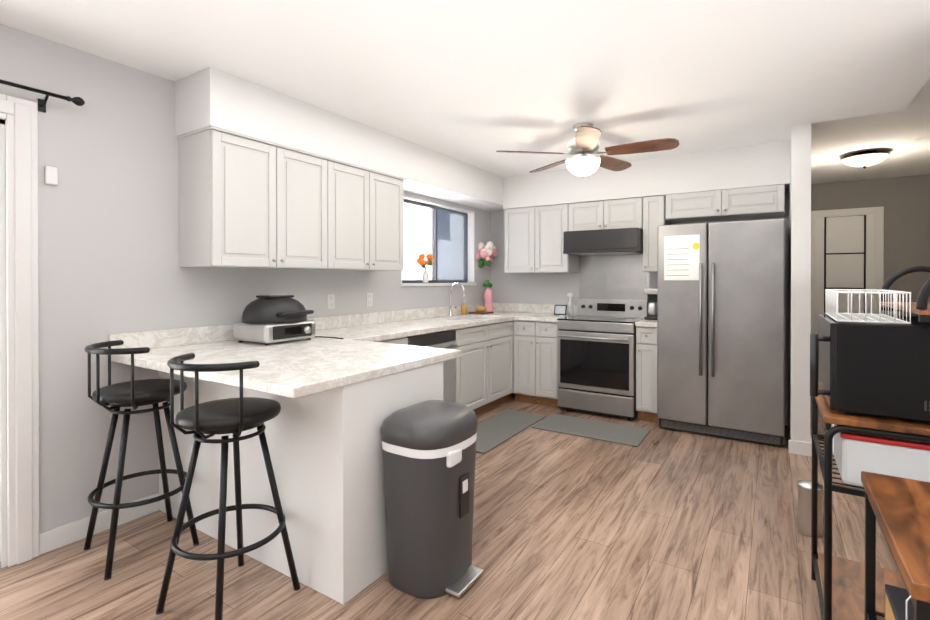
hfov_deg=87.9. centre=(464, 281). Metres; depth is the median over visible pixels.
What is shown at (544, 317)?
countertop
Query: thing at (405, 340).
base cabinet
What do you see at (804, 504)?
steel canister
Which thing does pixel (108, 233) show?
wall
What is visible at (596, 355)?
range
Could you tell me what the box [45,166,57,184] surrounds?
thermostat
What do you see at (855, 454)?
tubs
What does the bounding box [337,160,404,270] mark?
upper cabinet
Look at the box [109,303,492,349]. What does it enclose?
backsplash
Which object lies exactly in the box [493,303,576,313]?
backsplash
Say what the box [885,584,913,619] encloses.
food box
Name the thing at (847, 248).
door
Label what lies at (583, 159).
ceiling fan
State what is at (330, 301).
electrical outlet
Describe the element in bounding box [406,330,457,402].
dishwasher
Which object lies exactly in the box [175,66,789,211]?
soffit
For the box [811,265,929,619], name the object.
rack
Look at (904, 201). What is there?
wall
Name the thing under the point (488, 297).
vase
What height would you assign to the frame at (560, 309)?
0.109 m
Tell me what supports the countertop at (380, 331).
on the base cabinet at (486, 369)
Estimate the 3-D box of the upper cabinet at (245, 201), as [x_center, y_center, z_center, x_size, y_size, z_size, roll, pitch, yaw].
[-1.296,-0.468,3.099,0.348,0.762,0.867,0,0,33]
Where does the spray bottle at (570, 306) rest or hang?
on the countertop at (544, 317)
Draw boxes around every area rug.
[476,409,545,453]
[532,414,650,446]
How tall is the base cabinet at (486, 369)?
0.880 m
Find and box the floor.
[0,396,898,619]
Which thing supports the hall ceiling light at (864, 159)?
attached to the ceiling
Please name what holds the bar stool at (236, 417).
on the floor
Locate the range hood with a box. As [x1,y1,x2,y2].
[563,227,642,255]
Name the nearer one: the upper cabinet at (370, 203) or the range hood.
the upper cabinet at (370, 203)
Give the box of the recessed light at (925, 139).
[913,138,929,142]
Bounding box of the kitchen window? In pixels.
[401,195,476,286]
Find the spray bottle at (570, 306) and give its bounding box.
[567,293,572,314]
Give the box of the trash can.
[381,400,483,598]
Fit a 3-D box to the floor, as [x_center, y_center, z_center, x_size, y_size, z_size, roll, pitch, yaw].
[1.476,1.321,2.369,6.420,0.050,9.490,0,0,33]
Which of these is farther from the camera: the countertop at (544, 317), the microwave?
the countertop at (544, 317)
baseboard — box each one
[39,493,158,554]
[803,434,811,456]
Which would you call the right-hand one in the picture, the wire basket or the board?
the wire basket
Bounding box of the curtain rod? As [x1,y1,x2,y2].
[0,79,84,112]
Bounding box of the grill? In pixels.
[233,294,343,344]
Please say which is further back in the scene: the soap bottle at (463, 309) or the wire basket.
the soap bottle at (463, 309)
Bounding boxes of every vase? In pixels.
[417,254,432,282]
[483,280,492,311]
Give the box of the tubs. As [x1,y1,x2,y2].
[827,424,929,486]
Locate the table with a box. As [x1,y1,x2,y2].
[861,471,929,619]
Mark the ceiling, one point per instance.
(478, 83)
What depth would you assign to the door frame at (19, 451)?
2.21 m
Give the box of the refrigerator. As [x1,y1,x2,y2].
[657,218,785,445]
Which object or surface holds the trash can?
on the floor
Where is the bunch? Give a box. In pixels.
[476,241,497,267]
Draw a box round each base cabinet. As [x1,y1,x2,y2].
[158,358,448,604]
[389,338,412,345]
[413,318,516,414]
[517,318,558,407]
[636,320,658,422]
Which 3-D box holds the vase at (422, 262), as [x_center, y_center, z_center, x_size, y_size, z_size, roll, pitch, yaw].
[-0.401,-0.135,4.824,0.141,0.297,0.214,0,0,33]
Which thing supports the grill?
on the countertop at (300, 368)
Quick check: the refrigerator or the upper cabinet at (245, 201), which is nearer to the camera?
the upper cabinet at (245, 201)
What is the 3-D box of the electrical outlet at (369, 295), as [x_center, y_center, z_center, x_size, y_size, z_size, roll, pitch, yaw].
[-0.822,0.155,4.163,0.008,0.115,0.072,0,0,33]
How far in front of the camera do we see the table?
1.15 m
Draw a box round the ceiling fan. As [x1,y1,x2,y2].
[496,122,678,177]
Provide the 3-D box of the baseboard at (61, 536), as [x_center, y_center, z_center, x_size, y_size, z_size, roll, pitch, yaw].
[-1.880,1.246,2.511,0.014,0.100,0.530,0,0,33]
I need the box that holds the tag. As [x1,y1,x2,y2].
[906,595,910,619]
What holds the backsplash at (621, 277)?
attached to the wall at (538, 288)
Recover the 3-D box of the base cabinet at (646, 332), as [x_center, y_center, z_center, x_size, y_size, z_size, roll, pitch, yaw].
[1.811,0.846,4.627,0.195,0.880,0.617,0,0,33]
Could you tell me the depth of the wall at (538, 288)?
5.58 m
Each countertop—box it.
[111,334,460,397]
[316,310,520,341]
[513,314,576,321]
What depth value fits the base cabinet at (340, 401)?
2.10 m
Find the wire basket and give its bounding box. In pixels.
[825,289,910,323]
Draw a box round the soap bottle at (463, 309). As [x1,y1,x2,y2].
[461,303,466,314]
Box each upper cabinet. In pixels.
[177,126,336,269]
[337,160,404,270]
[504,184,784,272]
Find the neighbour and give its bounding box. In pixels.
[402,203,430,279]
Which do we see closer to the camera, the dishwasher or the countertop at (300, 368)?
the countertop at (300, 368)
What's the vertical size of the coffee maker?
0.299 m
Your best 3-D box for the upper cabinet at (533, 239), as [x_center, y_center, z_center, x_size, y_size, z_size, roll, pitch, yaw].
[1.633,-0.455,4.860,2.643,0.720,0.405,0,0,33]
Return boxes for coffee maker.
[644,288,656,319]
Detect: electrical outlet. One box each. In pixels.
[327,294,334,308]
[367,293,372,305]
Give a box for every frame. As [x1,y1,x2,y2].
[0,94,38,567]
[554,305,566,314]
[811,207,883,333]
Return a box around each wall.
[0,24,490,532]
[491,190,788,425]
[788,123,810,442]
[811,174,929,315]
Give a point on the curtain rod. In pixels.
(78, 101)
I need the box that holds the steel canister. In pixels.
[797,480,822,537]
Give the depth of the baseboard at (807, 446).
3.57 m
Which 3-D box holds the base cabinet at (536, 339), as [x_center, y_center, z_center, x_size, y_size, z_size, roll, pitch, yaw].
[0.868,0.843,5.211,0.525,0.880,0.651,0,0,33]
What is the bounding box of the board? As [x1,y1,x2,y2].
[468,307,493,313]
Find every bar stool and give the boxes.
[83,340,198,580]
[156,353,299,619]
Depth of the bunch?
5.65 m
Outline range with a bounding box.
[557,299,646,420]
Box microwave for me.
[810,314,929,421]
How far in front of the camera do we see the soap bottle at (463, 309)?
5.28 m
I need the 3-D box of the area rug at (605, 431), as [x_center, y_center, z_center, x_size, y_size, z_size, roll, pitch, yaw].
[1.099,1.282,4.208,0.900,0.012,0.500,0,0,33]
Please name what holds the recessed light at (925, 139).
in the ceiling
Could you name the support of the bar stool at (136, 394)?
on the floor
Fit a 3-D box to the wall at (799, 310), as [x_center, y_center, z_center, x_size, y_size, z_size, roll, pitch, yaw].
[3.322,0.037,4.874,0.120,2.495,3.030,0,0,33]
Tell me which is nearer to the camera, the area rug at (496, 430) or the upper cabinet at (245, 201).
the upper cabinet at (245, 201)
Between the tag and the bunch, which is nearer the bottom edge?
the tag
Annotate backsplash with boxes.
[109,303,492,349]
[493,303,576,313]
[579,254,649,299]
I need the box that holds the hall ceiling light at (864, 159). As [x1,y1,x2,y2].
[841,151,889,168]
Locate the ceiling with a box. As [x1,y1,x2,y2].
[0,0,929,183]

